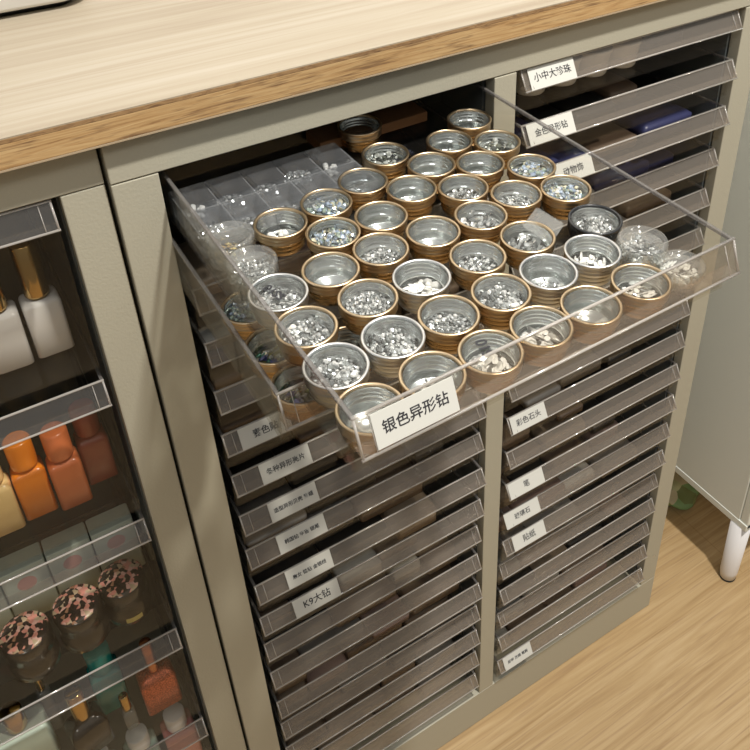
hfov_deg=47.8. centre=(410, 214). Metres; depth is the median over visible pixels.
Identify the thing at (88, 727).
bottle
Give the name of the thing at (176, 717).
bottle
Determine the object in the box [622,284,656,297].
rhinestones
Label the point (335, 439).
packet
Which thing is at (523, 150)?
packet
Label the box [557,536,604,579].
packet
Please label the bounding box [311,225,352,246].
rhinestones
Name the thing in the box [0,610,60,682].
jar
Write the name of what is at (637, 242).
rhinestones
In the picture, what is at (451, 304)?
round tin
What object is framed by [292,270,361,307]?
packet
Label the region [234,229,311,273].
packet
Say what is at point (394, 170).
round tin
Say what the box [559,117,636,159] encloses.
packet
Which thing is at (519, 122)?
packet
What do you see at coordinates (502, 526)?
packet
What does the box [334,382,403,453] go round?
round tin
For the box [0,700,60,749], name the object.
bottle
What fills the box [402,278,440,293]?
rhinestones
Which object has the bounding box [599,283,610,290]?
packet
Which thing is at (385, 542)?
packet
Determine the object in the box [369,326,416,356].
rhinestones
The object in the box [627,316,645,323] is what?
packet
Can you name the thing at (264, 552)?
packet
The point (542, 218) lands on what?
packet
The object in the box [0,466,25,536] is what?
bottle
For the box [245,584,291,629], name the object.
packet
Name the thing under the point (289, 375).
round tin
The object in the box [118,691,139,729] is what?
slim bottle
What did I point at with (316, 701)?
packet
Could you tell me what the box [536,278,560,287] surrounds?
rhinestones
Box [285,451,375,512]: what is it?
packet
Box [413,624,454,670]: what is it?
packet
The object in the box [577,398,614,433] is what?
packet
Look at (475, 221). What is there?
rhinestones
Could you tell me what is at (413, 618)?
packet
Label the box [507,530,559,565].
packet
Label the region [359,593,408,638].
packet
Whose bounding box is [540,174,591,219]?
round tin
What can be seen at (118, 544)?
box
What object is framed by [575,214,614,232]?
rhinestones
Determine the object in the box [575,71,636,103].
packet
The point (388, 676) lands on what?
packet
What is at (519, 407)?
packet
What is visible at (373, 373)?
packet
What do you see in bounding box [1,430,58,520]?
bottle
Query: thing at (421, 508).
packet
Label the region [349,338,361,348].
rhinestones
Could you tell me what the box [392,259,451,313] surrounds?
round tin
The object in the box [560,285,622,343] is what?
round tin
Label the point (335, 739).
packet
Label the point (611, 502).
packet
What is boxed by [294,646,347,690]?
packet
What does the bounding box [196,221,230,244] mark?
rhinestones
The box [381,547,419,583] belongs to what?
packet
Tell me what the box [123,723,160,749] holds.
bottle
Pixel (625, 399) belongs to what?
packet
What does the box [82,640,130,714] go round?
bottle
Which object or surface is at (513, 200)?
rhinestones
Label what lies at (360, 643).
packet
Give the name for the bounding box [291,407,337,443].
packet
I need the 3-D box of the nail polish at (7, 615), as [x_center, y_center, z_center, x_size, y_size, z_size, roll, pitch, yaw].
[-0.417,0.381,0.824,0.042,0.074,0.024,-19,36,-26]
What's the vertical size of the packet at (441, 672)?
0.017 m
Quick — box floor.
[437,493,749,749]
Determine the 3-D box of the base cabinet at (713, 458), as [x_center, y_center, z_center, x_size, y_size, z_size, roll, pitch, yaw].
[0.612,0.075,1.451,0.406,1.020,0.401,-19,36,-26]
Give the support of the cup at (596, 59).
in the base cabinet at (149, 180)
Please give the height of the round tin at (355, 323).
0.022 m
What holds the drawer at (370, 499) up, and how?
in the base cabinet at (149, 180)
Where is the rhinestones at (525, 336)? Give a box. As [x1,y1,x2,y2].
[520,327,560,345]
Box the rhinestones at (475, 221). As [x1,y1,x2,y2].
[461,210,498,227]
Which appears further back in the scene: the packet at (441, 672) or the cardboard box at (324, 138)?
the packet at (441, 672)
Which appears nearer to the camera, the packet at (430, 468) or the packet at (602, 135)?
the packet at (602, 135)
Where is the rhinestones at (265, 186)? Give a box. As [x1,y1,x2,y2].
[255,184,278,196]
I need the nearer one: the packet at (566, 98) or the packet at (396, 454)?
the packet at (566, 98)
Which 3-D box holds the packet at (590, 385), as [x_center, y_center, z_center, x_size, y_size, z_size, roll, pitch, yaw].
[0.242,0.225,1.179,0.071,0.016,0.070,-19,36,-26]
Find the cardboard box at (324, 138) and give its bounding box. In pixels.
[306,101,426,152]
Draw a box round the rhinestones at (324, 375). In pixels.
[311,356,360,386]
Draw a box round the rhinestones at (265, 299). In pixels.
[255,284,300,308]
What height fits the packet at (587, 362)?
0.020 m
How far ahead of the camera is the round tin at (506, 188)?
0.65 m
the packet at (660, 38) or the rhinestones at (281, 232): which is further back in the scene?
the packet at (660, 38)
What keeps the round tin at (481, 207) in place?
in the base cabinet at (149, 180)
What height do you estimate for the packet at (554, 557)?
0.013 m
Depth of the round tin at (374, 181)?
0.67 m
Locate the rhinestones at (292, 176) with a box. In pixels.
[282,167,312,187]
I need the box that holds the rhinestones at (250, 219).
[239,217,254,230]
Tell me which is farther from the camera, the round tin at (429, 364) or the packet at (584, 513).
the packet at (584, 513)
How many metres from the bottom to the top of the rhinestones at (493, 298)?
0.012 m
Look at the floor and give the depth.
1.35 m
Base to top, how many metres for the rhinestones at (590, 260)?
0.008 m
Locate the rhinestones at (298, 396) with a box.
[283,386,313,402]
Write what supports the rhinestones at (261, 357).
in the round tin at (263, 340)
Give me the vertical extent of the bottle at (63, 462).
0.088 m
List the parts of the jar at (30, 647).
floral lid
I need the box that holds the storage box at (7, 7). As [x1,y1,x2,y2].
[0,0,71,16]
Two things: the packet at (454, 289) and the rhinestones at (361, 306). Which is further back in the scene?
the packet at (454, 289)
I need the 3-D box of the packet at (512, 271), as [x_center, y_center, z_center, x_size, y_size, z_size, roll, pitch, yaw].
[0.137,0.076,1.008,0.041,0.018,0.070,-19,36,-26]
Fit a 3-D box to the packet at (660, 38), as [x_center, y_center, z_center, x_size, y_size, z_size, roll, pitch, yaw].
[0.258,-0.204,0.940,0.056,0.014,0.070,-19,36,-26]
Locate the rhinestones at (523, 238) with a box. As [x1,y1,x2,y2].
[508,232,545,250]
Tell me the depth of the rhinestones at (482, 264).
0.59 m
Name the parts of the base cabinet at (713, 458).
leg, cabinet door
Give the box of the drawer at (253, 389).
[203,375,278,434]
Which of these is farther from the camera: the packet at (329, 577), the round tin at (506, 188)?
the packet at (329, 577)
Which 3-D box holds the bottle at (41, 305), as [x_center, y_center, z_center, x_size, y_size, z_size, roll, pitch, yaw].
[-0.292,0.064,0.664,0.028,0.103,0.024,-20,36,-27]
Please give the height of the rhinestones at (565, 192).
0.011 m
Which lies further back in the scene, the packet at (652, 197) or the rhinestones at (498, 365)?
the packet at (652, 197)
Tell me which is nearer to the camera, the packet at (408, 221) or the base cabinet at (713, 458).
the packet at (408, 221)
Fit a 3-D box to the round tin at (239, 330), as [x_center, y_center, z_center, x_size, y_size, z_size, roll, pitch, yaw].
[-0.118,0.075,0.622,0.040,0.022,0.040,-17,35,-23]
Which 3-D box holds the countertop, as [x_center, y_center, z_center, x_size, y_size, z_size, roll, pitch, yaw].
[-0.222,-0.226,0.845,1.190,0.023,0.564,-19,36,-26]
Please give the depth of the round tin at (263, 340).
0.59 m
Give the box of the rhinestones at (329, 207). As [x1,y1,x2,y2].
[306,198,345,214]
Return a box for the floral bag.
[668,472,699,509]
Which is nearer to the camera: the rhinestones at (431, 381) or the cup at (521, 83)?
the rhinestones at (431, 381)
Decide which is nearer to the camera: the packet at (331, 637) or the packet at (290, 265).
the packet at (290, 265)
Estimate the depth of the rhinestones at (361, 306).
0.55 m
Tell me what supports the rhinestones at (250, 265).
on the jar at (242, 290)
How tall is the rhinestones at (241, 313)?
0.011 m
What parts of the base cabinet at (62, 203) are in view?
rail, tall clear drawer, panel, tall clear drawer, tall clear drawer, runner panel, tall clear drawer, tall clear drawer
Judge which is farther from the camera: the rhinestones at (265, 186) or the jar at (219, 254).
the rhinestones at (265, 186)
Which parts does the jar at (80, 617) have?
floral lid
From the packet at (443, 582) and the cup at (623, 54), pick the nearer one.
the cup at (623, 54)
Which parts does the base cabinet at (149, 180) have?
panel, clear drawer, clear drawer, runner panel, rail, rail, runner panel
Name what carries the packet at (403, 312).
in the base cabinet at (149, 180)
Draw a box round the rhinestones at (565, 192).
[547,182,584,199]
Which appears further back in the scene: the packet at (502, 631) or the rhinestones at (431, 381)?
the packet at (502, 631)
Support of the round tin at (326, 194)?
in the base cabinet at (149, 180)
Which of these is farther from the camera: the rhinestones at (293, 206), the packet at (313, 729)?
the packet at (313, 729)
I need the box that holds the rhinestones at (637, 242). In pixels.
[619,235,662,265]
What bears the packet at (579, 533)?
in the base cabinet at (149, 180)
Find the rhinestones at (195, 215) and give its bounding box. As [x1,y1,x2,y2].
[187,204,204,220]
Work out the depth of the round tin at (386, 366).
0.52 m
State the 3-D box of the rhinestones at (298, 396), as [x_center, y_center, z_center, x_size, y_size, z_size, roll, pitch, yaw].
[-0.069,0.121,0.560,0.027,0.010,0.023,-11,33,-14]
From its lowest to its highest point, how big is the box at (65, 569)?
0.074 m
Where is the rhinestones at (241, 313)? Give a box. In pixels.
[228,303,255,321]
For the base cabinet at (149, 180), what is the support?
on the floor
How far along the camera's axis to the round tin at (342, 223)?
0.61 m
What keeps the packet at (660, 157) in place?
in the base cabinet at (149, 180)
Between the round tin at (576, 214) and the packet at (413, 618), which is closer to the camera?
the round tin at (576, 214)
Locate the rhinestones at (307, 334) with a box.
[283,316,330,345]
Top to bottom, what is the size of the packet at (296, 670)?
0.024 m
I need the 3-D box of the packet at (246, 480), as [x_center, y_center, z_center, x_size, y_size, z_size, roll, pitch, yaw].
[-0.174,0.272,0.909,0.056,0.025,0.070,-19,36,-26]
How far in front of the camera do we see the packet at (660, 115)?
0.97 m
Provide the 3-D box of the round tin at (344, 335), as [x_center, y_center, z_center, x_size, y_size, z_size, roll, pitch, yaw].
[-0.042,0.098,0.588,0.040,0.022,0.040,-22,37,-29]
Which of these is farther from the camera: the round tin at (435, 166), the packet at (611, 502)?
the packet at (611, 502)
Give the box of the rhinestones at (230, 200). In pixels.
[221,195,245,207]
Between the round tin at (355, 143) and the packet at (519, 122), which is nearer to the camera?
the round tin at (355, 143)
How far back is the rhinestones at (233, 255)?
0.60 m
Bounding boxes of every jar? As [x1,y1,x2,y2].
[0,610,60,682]
[52,583,109,653]
[98,558,152,625]
[204,220,255,268]
[225,244,278,295]
[616,225,668,269]
[656,249,705,291]
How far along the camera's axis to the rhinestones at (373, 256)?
0.60 m
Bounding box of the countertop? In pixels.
[0,0,664,172]
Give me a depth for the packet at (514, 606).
1.29 m
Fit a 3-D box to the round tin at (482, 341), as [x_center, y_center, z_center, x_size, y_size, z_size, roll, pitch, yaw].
[0.048,0.089,0.508,0.040,0.022,0.040,-21,36,-28]
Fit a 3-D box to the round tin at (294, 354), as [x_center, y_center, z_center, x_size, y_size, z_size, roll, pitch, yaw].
[-0.064,0.077,0.526,0.040,0.022,0.040,-18,35,-25]
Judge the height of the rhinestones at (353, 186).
0.006 m
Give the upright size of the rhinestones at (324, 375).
0.012 m
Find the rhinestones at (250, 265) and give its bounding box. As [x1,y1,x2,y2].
[231,259,274,286]
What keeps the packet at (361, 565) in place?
in the base cabinet at (149, 180)
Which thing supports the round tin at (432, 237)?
in the base cabinet at (149, 180)
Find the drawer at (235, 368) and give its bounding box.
[193,338,254,393]
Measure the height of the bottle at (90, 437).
0.088 m
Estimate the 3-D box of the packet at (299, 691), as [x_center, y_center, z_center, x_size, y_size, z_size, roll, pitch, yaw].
[-0.167,0.600,1.100,0.041,0.030,0.070,-19,36,-26]
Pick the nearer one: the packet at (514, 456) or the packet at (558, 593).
the packet at (514, 456)
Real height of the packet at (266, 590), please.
0.027 m
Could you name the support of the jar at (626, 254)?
in the base cabinet at (149, 180)
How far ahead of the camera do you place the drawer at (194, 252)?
0.74 m
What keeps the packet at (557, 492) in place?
in the base cabinet at (149, 180)
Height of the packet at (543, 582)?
0.027 m
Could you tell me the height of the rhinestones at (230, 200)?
0.006 m
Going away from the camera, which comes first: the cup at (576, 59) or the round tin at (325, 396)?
the round tin at (325, 396)
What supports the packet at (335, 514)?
in the base cabinet at (149, 180)
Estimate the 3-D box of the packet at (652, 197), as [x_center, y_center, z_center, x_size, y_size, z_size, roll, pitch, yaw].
[0.274,-0.026,1.055,0.076,0.024,0.070,-19,36,-26]
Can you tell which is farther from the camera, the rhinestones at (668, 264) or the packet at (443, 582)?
the packet at (443, 582)
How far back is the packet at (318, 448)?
0.92 m
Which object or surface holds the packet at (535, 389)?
in the base cabinet at (149, 180)
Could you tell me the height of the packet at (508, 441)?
0.020 m
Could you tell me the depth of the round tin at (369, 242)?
0.60 m
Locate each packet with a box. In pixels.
[209,414,291,467]
[217,449,284,505]
[227,478,306,548]
[232,521,295,571]
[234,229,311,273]
[238,340,264,380]
[239,542,326,611]
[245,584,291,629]
[251,599,329,657]
[257,640,306,694]
[262,664,307,710]
[267,678,340,732]
[270,432,336,484]
[272,710,325,749]
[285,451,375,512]
[288,570,341,619]
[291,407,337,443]
[291,486,353,546]
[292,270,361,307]
[294,614,362,663]
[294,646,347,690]
[302,743,315,749]
[313,511,386,561]
[314,708,374,749]
[320,675,382,731]
[323,429,355,457]
[326,303,401,326]
[326,569,395,626]
[329,543,381,590]
[334,186,387,220]
[335,644,386,692]
[340,617,401,659]
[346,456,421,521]
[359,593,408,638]
[362,442,403,471]
[368,375,402,395]
[369,370,378,377]
[369,514,416,560]
[370,674,414,713]
[374,646,414,688]
[378,623,426,667]
[380,491,435,539]
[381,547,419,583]
[387,564,458,613]
[390,220,449,283]
[391,278,458,318]
[396,591,447,626]
[397,426,442,464]
[402,310,417,321]
[404,452,450,482]
[409,521,456,574]
[410,657,454,696]
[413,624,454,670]
[414,606,452,641]
[494,623,507,647]
[495,594,523,625]
[496,564,534,606]
[497,546,519,581]
[498,523,524,550]
[499,474,516,509]
[499,506,511,532]
[501,435,539,473]
[501,594,548,640]
[502,410,529,450]
[502,455,549,482]
[503,386,518,412]
[507,474,564,509]
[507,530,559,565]
[509,266,518,276]
[511,402,549,427]
[512,363,560,408]
[514,116,529,140]
[515,94,562,123]
[518,140,560,164]
[518,568,558,600]
[521,494,578,532]
[525,138,586,162]
[528,541,570,578]
[529,413,585,451]
[533,200,554,223]
[535,83,614,123]
[536,576,573,612]
[537,435,590,475]
[540,343,600,386]
[544,218,569,254]
[544,387,582,420]
[553,499,598,535]
[556,460,594,492]
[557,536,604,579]
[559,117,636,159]
[559,516,601,548]
[564,199,627,229]
[564,364,618,402]
[565,471,619,506]
[565,558,606,590]
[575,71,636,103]
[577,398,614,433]
[580,420,617,447]
[581,149,648,196]
[583,335,630,368]
[584,431,636,477]
[588,189,594,203]
[593,487,626,515]
[594,177,670,220]
[594,370,643,416]
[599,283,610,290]
[603,93,691,142]
[615,234,630,265]
[617,314,626,326]
[626,140,673,172]
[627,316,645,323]
[639,27,682,48]
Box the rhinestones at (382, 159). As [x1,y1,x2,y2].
[367,151,402,163]
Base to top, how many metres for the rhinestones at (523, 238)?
0.015 m
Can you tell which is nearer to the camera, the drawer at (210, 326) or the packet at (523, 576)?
the drawer at (210, 326)
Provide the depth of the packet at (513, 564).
1.23 m
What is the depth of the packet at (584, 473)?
1.23 m
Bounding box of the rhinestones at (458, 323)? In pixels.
[426,313,470,332]
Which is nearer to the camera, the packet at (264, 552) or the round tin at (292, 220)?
the round tin at (292, 220)
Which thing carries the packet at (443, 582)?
in the base cabinet at (149, 180)
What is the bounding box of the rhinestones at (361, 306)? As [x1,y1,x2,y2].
[346,291,389,314]
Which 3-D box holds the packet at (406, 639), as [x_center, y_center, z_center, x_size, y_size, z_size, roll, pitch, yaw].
[-0.018,0.603,1.207,0.056,0.014,0.070,-19,36,-26]
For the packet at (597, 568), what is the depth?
1.39 m
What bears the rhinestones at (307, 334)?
in the round tin at (294, 354)
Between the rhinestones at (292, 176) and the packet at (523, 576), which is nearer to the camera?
the rhinestones at (292, 176)
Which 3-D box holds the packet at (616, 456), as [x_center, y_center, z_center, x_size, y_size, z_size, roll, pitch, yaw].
[0.292,0.352,1.272,0.071,0.027,0.070,-19,36,-26]
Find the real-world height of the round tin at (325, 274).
0.022 m
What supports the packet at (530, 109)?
in the base cabinet at (149, 180)
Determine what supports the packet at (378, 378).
in the base cabinet at (149, 180)
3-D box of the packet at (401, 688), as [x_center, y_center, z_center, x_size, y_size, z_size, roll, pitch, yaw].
[-0.040,0.697,1.264,0.071,0.014,0.070,-19,36,-26]
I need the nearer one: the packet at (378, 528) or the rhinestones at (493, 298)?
the rhinestones at (493, 298)
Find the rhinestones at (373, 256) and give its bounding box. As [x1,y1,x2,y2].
[361,248,399,263]
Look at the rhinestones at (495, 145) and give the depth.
0.72 m
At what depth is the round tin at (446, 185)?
0.67 m
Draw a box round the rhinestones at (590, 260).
[574,252,605,265]
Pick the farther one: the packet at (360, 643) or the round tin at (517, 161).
the packet at (360, 643)
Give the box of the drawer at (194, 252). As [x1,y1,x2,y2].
[174,233,246,299]
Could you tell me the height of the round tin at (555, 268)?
0.022 m
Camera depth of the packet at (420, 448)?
1.00 m
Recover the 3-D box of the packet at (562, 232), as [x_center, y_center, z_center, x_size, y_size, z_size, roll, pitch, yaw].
[0.156,0.022,0.984,0.056,0.025,0.070,-19,36,-26]
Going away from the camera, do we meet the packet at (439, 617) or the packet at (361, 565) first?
the packet at (361, 565)
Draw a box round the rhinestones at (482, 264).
[458,255,495,270]
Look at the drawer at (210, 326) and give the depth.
0.78 m
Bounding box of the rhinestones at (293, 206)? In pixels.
[277,205,298,209]
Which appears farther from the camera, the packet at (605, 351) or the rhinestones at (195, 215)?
the packet at (605, 351)
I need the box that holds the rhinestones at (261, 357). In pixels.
[255,345,284,362]
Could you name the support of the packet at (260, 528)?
in the base cabinet at (149, 180)
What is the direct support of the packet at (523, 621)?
in the base cabinet at (149, 180)
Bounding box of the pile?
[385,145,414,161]
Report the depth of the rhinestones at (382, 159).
0.70 m
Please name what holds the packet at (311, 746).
in the base cabinet at (149, 180)
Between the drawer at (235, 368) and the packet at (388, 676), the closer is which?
the drawer at (235, 368)
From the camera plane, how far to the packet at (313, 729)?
1.13 m
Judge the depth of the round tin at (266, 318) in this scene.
0.55 m
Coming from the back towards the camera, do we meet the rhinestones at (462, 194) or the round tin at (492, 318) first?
the rhinestones at (462, 194)
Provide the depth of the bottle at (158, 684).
0.91 m
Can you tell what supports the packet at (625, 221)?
in the base cabinet at (149, 180)
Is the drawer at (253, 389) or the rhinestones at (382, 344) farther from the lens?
the drawer at (253, 389)
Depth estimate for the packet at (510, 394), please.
1.05 m
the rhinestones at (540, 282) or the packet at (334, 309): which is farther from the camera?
the packet at (334, 309)
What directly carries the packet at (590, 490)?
in the base cabinet at (149, 180)
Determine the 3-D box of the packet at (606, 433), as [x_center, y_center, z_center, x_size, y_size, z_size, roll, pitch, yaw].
[0.262,0.304,1.245,0.056,0.029,0.070,-19,36,-26]
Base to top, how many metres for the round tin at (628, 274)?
0.022 m
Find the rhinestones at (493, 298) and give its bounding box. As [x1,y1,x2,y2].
[479,283,522,308]
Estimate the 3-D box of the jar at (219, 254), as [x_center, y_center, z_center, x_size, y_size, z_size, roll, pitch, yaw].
[-0.128,0.023,0.605,0.036,0.024,0.036,-2,32,0]
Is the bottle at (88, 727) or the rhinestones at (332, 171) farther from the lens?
the bottle at (88, 727)
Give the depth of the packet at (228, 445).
0.86 m
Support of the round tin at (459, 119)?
in the base cabinet at (149, 180)
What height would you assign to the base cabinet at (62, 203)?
1.097 m
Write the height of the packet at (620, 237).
0.018 m
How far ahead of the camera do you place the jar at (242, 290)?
0.57 m
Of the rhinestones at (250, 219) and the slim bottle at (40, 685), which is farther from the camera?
the slim bottle at (40, 685)
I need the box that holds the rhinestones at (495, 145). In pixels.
[482,138,514,150]
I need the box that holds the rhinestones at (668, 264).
[660,260,698,286]
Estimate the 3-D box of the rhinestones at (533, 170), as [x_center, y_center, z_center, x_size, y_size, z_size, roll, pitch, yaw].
[0.098,-0.033,0.685,0.031,0.011,0.030,-25,38,-32]
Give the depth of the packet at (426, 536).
1.12 m
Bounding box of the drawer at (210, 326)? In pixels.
[186,286,238,350]
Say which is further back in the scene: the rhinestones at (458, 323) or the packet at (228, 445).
the packet at (228, 445)
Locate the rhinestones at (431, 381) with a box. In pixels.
[415,378,437,391]
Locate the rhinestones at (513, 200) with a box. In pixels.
[498,196,530,205]
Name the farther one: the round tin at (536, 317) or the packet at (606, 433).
the packet at (606, 433)
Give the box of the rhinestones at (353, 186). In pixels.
[349,185,364,191]
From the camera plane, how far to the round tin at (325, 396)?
0.50 m
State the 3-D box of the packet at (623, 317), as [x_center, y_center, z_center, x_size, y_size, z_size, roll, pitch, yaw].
[0.238,0.133,1.123,0.071,0.013,0.070,-19,36,-26]
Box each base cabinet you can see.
[0,149,246,749]
[96,0,749,749]
[675,90,749,581]
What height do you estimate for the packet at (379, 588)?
0.015 m
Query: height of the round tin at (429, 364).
0.022 m
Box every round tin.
[220,291,262,340]
[244,327,290,380]
[247,273,308,329]
[253,207,307,256]
[270,364,325,421]
[274,305,337,366]
[300,188,352,226]
[301,251,359,305]
[302,342,369,407]
[305,216,360,255]
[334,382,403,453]
[336,326,370,371]
[337,114,381,152]
[337,167,387,210]
[337,278,398,334]
[352,232,408,282]
[354,200,407,236]
[360,315,425,377]
[361,142,408,182]
[386,175,436,219]
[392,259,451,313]
[398,350,466,402]
[405,215,460,263]
[407,151,455,193]
[417,294,479,353]
[426,129,472,168]
[437,173,488,217]
[447,108,491,145]
[449,239,506,290]
[454,200,507,243]
[456,150,504,192]
[457,329,523,393]
[470,273,531,329]
[474,130,520,169]
[490,180,541,223]
[500,220,555,269]
[507,153,555,188]
[509,305,573,366]
[519,253,578,307]
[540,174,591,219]
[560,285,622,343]
[563,234,621,285]
[567,204,622,241]
[610,263,671,318]
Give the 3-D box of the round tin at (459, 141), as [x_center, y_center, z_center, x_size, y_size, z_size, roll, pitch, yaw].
[0.034,-0.055,0.721,0.040,0.022,0.040,-19,35,-25]
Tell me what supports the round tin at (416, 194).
in the base cabinet at (149, 180)
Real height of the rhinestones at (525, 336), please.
0.008 m
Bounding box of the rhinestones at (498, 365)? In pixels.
[469,352,510,372]
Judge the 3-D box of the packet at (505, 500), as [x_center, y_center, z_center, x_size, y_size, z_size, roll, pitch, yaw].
[0.110,0.368,1.154,0.041,0.024,0.070,-19,36,-26]
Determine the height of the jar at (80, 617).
0.049 m
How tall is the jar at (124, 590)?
0.049 m
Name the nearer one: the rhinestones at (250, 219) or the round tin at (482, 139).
the rhinestones at (250, 219)
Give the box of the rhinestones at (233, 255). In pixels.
[221,243,244,263]
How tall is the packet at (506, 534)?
0.016 m
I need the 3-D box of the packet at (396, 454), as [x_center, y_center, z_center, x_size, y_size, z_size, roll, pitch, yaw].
[-0.042,0.273,1.011,0.041,0.018,0.070,-19,36,-26]
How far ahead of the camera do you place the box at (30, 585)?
0.83 m
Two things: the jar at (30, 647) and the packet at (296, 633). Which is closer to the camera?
the jar at (30, 647)
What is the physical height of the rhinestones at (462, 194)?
0.009 m
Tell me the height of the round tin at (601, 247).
0.022 m
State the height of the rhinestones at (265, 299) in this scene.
0.012 m
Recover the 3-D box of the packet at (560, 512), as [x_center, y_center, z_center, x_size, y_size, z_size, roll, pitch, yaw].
[0.196,0.437,1.257,0.086,0.012,0.070,-19,36,-26]
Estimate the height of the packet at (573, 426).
0.024 m
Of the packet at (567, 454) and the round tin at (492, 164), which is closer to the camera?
the round tin at (492, 164)
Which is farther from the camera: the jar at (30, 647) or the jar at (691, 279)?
the jar at (30, 647)
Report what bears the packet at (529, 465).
in the base cabinet at (149, 180)
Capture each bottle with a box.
[0,282,33,373]
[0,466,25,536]
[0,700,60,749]
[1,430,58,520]
[8,236,74,357]
[34,679,63,730]
[39,421,92,510]
[63,684,114,749]
[68,398,118,484]
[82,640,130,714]
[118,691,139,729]
[123,723,160,749]
[135,637,181,715]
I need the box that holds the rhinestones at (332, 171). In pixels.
[322,163,338,176]
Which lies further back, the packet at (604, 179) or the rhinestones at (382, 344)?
the packet at (604, 179)
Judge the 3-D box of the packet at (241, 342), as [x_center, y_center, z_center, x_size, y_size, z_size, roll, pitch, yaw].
[-0.126,0.123,0.832,0.071,0.028,0.070,-19,36,-26]
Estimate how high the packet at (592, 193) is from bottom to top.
0.020 m
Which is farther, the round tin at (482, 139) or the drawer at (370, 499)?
the drawer at (370, 499)
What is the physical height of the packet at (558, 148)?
0.015 m
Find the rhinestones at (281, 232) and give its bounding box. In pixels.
[267,229,288,236]
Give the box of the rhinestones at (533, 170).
[512,161,549,176]
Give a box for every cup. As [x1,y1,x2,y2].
[515,62,549,95]
[551,53,581,86]
[578,45,612,76]
[608,36,641,68]
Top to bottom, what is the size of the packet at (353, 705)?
0.024 m
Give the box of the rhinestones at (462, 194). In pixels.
[447,188,478,198]
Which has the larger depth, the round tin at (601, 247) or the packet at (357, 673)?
the packet at (357, 673)
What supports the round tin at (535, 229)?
in the base cabinet at (149, 180)
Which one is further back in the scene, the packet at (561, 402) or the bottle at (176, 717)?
the packet at (561, 402)
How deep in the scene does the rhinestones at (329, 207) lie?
0.64 m
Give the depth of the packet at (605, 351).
1.12 m
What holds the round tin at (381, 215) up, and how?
in the base cabinet at (149, 180)
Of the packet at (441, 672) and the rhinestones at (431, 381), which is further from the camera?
the packet at (441, 672)
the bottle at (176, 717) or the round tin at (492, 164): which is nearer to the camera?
the round tin at (492, 164)
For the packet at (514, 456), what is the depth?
1.13 m
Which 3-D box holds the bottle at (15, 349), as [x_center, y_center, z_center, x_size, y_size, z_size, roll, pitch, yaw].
[-0.318,0.074,0.649,0.028,0.103,0.024,-18,35,-25]
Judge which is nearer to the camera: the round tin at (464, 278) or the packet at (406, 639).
the round tin at (464, 278)
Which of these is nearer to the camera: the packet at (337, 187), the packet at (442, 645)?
the packet at (337, 187)

